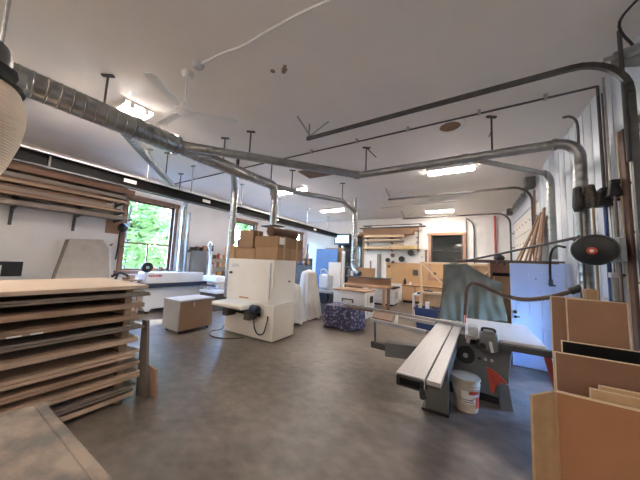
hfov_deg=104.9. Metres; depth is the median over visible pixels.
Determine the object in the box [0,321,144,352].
door blank
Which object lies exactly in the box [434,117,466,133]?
ceiling vent
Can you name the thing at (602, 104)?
hose
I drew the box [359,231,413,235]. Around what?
board
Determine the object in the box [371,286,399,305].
base cabinet
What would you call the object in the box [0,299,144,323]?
door blank
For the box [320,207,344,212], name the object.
ceiling light
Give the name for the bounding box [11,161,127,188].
board
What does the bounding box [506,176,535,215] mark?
spring
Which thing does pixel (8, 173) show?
board
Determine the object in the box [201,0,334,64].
cable
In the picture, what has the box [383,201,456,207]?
conduit
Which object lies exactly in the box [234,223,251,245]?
tree
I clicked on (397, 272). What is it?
pegboard
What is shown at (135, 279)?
window bench
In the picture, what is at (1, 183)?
board
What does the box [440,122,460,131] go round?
grille
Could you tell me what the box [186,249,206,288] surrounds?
tall cabinet
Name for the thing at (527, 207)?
trim
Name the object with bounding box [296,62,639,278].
door track
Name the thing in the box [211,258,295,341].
machine
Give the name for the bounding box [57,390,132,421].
door blank
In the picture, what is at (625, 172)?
trim
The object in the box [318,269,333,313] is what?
machine
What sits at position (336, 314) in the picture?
cloth cover
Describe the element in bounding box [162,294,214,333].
base cabinet
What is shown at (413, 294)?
bench
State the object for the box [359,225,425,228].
board
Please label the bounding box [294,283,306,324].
sheet
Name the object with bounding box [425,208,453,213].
ceiling light
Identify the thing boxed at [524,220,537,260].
leaning board
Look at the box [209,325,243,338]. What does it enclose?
cable
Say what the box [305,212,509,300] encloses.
wall
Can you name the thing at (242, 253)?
cardboard box
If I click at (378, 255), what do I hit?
plank
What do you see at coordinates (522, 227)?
door
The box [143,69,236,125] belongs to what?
ceiling fan
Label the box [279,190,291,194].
ceiling light
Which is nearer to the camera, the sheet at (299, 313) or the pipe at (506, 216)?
the sheet at (299, 313)
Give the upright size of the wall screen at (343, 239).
0.600 m
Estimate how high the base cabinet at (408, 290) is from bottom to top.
0.870 m
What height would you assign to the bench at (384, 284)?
1.250 m
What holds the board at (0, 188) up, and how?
on the board at (7, 193)
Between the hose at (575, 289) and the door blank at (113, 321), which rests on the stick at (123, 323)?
the door blank at (113, 321)
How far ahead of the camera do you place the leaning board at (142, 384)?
3.11 m
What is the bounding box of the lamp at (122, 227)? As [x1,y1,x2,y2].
[109,223,130,259]
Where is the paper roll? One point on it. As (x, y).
(271, 231)
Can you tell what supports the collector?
hanging from the ceiling
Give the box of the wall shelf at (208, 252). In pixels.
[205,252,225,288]
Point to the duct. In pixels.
(42, 89)
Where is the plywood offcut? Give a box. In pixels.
[105,219,121,233]
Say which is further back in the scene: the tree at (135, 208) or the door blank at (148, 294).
the tree at (135, 208)
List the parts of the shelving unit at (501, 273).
panel, panel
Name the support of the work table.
on the floor
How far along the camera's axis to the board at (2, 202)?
5.98 m
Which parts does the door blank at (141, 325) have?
door blank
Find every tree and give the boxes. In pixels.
[122,201,169,267]
[126,203,170,267]
[151,212,170,267]
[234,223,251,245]
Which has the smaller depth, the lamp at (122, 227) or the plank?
the lamp at (122, 227)
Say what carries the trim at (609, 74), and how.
attached to the wall at (634, 72)
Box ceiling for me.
[0,0,639,222]
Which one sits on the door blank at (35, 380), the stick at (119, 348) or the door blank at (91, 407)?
the stick at (119, 348)
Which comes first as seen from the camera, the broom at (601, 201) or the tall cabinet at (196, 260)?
the broom at (601, 201)
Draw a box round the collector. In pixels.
[0,0,28,174]
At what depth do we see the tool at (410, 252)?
12.49 m
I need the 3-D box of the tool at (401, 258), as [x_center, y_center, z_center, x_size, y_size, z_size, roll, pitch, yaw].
[4.229,0.991,12.741,0.300,0.295,0.119,-1,-6,31]
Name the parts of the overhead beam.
label plate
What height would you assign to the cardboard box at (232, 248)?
0.310 m
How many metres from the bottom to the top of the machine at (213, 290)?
2.368 m
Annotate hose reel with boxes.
[548,234,627,286]
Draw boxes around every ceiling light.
[112,97,153,120]
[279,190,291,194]
[292,186,306,190]
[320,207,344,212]
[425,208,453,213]
[427,162,474,176]
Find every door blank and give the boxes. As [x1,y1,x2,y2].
[0,278,148,296]
[0,289,150,307]
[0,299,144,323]
[0,311,141,339]
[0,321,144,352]
[0,333,137,370]
[0,344,138,391]
[0,357,139,404]
[0,367,139,415]
[49,380,135,415]
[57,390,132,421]
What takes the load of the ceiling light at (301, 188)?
attached to the ceiling
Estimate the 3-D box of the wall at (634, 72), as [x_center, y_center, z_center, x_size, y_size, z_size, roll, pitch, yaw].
[3.697,0.021,2.882,0.200,4.300,17.700,-1,-6,31]
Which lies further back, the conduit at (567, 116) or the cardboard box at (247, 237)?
the cardboard box at (247, 237)
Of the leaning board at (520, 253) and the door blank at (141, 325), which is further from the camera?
the leaning board at (520, 253)
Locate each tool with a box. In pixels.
[111,272,127,278]
[398,256,404,261]
[408,250,413,255]
[494,255,504,259]
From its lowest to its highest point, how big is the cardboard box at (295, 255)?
0.270 m
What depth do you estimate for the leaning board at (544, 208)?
5.51 m
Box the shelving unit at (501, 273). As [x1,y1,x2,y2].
[488,263,510,323]
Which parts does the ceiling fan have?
blade, blade, motor, down rod, blade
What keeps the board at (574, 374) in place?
on the floor
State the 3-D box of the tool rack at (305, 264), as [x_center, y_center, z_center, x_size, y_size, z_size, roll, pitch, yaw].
[-0.710,1.356,9.181,0.850,2.443,0.168,-1,-6,31]
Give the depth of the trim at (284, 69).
3.30 m
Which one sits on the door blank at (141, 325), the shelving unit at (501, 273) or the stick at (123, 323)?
the stick at (123, 323)
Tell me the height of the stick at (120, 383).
0.068 m
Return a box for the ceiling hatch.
[298,170,331,178]
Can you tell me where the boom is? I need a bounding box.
[450,235,579,263]
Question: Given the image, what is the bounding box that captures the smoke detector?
[192,59,203,70]
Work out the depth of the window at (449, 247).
11.84 m
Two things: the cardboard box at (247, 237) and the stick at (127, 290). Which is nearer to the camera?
the stick at (127, 290)
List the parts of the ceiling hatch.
panel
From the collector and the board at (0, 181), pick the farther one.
the board at (0, 181)
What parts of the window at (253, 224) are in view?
sash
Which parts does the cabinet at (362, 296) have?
control panel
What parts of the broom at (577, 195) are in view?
handle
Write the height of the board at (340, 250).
2.418 m
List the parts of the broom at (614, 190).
handle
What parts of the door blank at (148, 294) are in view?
door blank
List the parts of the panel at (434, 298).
panel, panel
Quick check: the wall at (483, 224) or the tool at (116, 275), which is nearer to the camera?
the tool at (116, 275)
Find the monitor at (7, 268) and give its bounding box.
[0,261,22,275]
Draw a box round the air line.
[174,85,613,301]
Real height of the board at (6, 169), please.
0.200 m
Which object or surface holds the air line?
attached to the ceiling
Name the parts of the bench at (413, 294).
leg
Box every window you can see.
[113,195,180,273]
[225,216,257,270]
[286,229,303,240]
[427,232,465,280]
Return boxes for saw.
[343,303,553,417]
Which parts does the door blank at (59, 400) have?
door blank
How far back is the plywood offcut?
7.24 m
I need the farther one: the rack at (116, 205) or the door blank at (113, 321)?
the rack at (116, 205)
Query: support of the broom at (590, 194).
hanging from the wall at (634, 72)
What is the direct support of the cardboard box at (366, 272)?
on the bench at (384, 284)
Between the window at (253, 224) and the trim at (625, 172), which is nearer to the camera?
the trim at (625, 172)
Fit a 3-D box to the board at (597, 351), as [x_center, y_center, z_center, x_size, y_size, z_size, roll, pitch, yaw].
[2.126,1.350,1.480,0.943,1.266,0.020,-1,-6,31]
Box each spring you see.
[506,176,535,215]
[601,0,639,161]
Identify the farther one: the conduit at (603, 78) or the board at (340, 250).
the board at (340, 250)
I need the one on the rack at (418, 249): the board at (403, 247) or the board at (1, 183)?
the board at (403, 247)
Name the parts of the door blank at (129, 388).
door blank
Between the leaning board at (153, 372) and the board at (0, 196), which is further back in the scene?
the board at (0, 196)
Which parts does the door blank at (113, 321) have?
door blank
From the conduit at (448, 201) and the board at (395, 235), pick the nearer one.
the conduit at (448, 201)
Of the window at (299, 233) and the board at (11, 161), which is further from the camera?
the window at (299, 233)
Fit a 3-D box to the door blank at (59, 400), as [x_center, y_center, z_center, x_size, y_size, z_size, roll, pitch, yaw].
[-3.452,1.531,2.337,1.408,0.069,2.487,-1,-6,31]
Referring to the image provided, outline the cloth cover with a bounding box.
[323,302,365,331]
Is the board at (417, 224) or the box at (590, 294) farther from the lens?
the board at (417, 224)
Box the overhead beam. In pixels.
[12,145,339,237]
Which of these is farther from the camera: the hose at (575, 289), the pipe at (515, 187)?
the pipe at (515, 187)
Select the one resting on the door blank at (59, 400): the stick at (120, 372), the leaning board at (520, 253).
the stick at (120, 372)
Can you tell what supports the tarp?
hanging from the rack
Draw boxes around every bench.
[112,278,142,312]
[340,275,392,309]
[412,291,441,314]
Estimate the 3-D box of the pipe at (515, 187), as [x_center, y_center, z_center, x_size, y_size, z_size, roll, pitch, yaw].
[3.876,0.434,7.187,3.905,4.310,0.348,0,-6,26]
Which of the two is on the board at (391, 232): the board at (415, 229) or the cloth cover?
the board at (415, 229)
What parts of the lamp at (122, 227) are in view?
arm, lamp shade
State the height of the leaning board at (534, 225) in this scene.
3.100 m
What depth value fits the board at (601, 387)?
1.48 m
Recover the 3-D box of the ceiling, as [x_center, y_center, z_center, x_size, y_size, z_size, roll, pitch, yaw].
[-0.850,-2.129,5.852,11.000,0.150,18.100,-1,-6,31]
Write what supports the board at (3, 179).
on the rack at (116, 205)
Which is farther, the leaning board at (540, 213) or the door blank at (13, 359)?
the leaning board at (540, 213)
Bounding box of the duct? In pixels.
[13,62,594,297]
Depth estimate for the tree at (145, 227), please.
10.78 m
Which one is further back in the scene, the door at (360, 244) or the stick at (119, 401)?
the door at (360, 244)
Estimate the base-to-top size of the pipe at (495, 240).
1.730 m
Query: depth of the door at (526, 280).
4.50 m
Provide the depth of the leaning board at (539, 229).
5.64 m
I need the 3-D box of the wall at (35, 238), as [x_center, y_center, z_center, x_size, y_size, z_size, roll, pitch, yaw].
[-5.581,0.147,8.410,0.200,4.300,17.700,-1,-6,31]
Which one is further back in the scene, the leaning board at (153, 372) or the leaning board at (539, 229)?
the leaning board at (539, 229)
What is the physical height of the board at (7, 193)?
0.045 m
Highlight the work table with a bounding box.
[0,402,112,479]
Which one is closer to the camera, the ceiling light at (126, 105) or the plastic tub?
the ceiling light at (126, 105)
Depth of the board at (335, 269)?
9.58 m
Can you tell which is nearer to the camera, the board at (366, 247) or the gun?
the gun
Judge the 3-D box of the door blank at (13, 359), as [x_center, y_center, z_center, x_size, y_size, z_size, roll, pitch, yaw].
[-3.427,1.094,2.331,1.385,0.053,2.408,-1,-6,31]
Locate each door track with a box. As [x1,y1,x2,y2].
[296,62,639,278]
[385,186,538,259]
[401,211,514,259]
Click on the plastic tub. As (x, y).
(431, 313)
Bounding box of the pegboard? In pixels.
[386,262,442,286]
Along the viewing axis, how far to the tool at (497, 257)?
10.46 m
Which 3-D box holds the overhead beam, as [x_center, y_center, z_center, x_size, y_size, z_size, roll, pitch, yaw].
[-2.292,-1.289,8.886,0.236,1.081,13.780,-1,-6,31]
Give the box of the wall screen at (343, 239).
[334,234,350,244]
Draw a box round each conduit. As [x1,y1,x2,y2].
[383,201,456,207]
[562,115,579,143]
[602,77,620,299]
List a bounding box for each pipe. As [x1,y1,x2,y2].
[466,218,474,262]
[494,216,496,253]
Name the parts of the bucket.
handle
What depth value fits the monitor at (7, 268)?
5.33 m
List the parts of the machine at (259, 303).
door, feed motor, door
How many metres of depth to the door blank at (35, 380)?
2.52 m
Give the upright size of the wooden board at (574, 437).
1.008 m
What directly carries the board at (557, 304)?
on the floor
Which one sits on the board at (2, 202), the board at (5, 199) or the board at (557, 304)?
the board at (5, 199)
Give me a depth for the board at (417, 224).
12.68 m
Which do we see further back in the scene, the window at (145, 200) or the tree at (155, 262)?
the tree at (155, 262)
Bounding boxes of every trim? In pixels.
[270,65,286,73]
[512,195,538,224]
[539,74,626,301]
[615,132,633,349]
[618,114,639,350]
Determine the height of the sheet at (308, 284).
1.520 m
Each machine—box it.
[137,262,206,313]
[199,241,225,310]
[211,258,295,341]
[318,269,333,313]
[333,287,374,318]
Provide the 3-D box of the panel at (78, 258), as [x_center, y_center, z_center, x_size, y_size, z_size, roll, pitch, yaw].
[-6.281,1.013,6.384,0.550,2.144,1.300,-1,-6,31]
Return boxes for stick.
[109,343,126,352]
[110,297,131,302]
[111,308,130,315]
[111,330,128,337]
[111,382,122,387]
[111,400,120,405]
[113,370,123,375]
[114,289,132,292]
[114,320,129,325]
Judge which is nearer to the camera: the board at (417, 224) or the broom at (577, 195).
the broom at (577, 195)
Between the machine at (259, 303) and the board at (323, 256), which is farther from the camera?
the board at (323, 256)
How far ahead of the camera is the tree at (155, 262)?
13.70 m
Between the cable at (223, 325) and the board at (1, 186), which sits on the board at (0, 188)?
the board at (1, 186)
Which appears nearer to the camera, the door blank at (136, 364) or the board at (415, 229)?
the door blank at (136, 364)
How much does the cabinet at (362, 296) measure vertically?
0.910 m
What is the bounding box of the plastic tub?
[413,305,439,330]
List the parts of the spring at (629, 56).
plate, arm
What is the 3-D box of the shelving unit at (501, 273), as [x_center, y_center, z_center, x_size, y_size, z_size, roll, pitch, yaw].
[4.215,1.455,5.096,1.150,1.900,0.700,-1,-6,31]
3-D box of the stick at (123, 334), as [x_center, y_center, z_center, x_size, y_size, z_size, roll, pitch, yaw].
[-2.873,1.131,3.269,1.253,0.092,0.070,-1,-6,31]
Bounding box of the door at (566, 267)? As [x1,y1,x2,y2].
[559,263,571,297]
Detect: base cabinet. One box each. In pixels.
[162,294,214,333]
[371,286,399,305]
[401,284,441,303]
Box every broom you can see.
[572,186,585,298]
[583,184,613,300]
[594,187,619,301]
[605,179,624,302]
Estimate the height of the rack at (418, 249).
1.450 m
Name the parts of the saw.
outrigger post, swing arm, swing arm, outrigger frame, knob, guard arm, fine knob, lock lever, table edge rail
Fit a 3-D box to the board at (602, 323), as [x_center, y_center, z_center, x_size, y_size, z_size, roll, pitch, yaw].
[1.962,1.216,1.712,0.308,1.562,0.022,-1,-6,31]
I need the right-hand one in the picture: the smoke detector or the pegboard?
the pegboard
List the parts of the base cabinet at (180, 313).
panel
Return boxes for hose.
[463,281,581,316]
[601,93,616,301]
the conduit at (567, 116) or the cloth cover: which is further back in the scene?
the cloth cover
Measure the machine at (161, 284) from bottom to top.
1.545 m
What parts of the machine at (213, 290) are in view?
motor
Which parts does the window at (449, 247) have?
sash, pane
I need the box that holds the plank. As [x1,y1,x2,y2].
[377,254,380,276]
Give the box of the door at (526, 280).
[510,263,563,371]
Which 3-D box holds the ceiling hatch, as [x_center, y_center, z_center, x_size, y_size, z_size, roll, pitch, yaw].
[-0.114,-1.905,6.984,0.820,0.024,0.610,-1,-6,31]
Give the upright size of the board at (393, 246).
0.239 m
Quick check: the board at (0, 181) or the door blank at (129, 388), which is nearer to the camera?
the door blank at (129, 388)
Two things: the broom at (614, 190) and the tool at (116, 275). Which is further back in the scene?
the tool at (116, 275)
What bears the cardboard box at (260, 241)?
on the cardboard box at (268, 253)
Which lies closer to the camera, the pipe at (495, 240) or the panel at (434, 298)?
the panel at (434, 298)
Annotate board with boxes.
[0,174,98,195]
[0,176,130,204]
[0,181,113,202]
[0,182,106,203]
[0,184,113,207]
[0,188,120,209]
[0,190,125,212]
[0,196,113,214]
[0,197,127,218]
[0,200,131,221]
[2,170,126,199]
[6,169,128,195]
[7,162,134,195]
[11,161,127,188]
[135,319,149,397]
[149,364,157,397]
[315,249,337,287]
[325,248,343,282]
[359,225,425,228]
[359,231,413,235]
[363,223,421,226]
[363,227,418,231]
[363,240,403,241]
[364,234,404,237]
[365,246,390,248]
[366,239,400,239]
[372,224,419,226]
[391,244,403,248]
[402,246,417,248]
[516,234,529,259]
[519,216,538,260]
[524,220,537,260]
[528,212,541,260]
[530,390,639,479]
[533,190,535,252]
[533,214,541,260]
[538,207,545,260]
[550,296,582,390]
[554,351,639,396]
[561,340,639,364]
[565,298,630,349]
[589,387,639,408]
[598,384,639,397]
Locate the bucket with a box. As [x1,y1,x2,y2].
[451,370,480,413]
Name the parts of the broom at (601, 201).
handle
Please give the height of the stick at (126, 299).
0.076 m
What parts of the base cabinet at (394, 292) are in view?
drawer, drawer, drawer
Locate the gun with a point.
(613, 277)
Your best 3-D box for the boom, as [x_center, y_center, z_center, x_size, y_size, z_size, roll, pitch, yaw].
[3.304,1.154,4.500,0.160,2.313,2.631,3,-5,-9]
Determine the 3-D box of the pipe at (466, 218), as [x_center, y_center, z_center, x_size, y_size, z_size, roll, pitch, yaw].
[6.863,0.580,11.206,0.355,3.194,0.058,-1,-6,31]
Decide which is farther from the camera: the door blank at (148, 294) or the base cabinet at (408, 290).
the base cabinet at (408, 290)
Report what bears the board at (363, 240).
on the rack at (418, 249)
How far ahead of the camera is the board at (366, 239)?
12.92 m
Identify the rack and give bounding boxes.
[7,171,126,230]
[295,244,312,284]
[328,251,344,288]
[363,227,419,251]
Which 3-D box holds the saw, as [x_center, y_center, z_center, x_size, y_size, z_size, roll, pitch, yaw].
[1.952,1.665,3.610,2.806,1.019,3.468,3,-5,-2]
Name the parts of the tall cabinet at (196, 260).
door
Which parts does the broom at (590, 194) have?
handle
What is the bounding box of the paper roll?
[267,226,297,238]
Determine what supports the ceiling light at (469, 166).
attached to the ceiling
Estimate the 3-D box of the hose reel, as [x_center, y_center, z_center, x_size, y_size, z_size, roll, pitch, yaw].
[3.187,0.261,2.873,0.714,0.641,0.508,-1,-6,31]
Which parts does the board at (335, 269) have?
panel, post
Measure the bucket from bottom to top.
0.390 m
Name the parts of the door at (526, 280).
panel, panel, panel, panel, panel, panel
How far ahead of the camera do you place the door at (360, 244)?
14.20 m
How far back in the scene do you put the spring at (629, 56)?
2.52 m
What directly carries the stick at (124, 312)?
on the door blank at (113, 321)
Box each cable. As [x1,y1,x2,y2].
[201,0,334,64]
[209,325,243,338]
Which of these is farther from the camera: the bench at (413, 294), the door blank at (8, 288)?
the bench at (413, 294)
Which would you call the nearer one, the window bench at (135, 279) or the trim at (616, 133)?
the trim at (616, 133)
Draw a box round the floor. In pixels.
[63,300,552,479]
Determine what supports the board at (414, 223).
on the board at (417, 224)
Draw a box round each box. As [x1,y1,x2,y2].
[224,246,238,257]
[235,248,255,258]
[239,230,262,247]
[255,236,290,248]
[255,247,289,259]
[288,249,302,260]
[290,239,302,250]
[357,268,374,276]
[582,289,596,299]
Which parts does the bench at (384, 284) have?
leg, leg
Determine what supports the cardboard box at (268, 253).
on the machine at (259, 303)
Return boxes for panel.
[51,239,108,278]
[420,262,487,321]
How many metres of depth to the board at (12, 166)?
6.05 m
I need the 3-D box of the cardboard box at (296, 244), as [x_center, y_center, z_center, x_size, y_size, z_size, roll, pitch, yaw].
[-0.857,0.123,6.315,0.663,0.260,0.502,-1,-6,31]
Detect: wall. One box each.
[0,142,305,310]
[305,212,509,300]
[509,34,639,302]
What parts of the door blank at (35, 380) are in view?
door blank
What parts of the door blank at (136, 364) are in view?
door blank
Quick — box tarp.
[440,263,507,321]
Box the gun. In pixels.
[608,272,625,301]
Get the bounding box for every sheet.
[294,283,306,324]
[299,269,321,319]
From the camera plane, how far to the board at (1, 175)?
5.76 m
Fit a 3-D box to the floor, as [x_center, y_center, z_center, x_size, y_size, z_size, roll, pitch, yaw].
[-1.034,2.283,5.441,11.000,0.120,18.100,-1,-6,31]
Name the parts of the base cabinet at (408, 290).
door, door, door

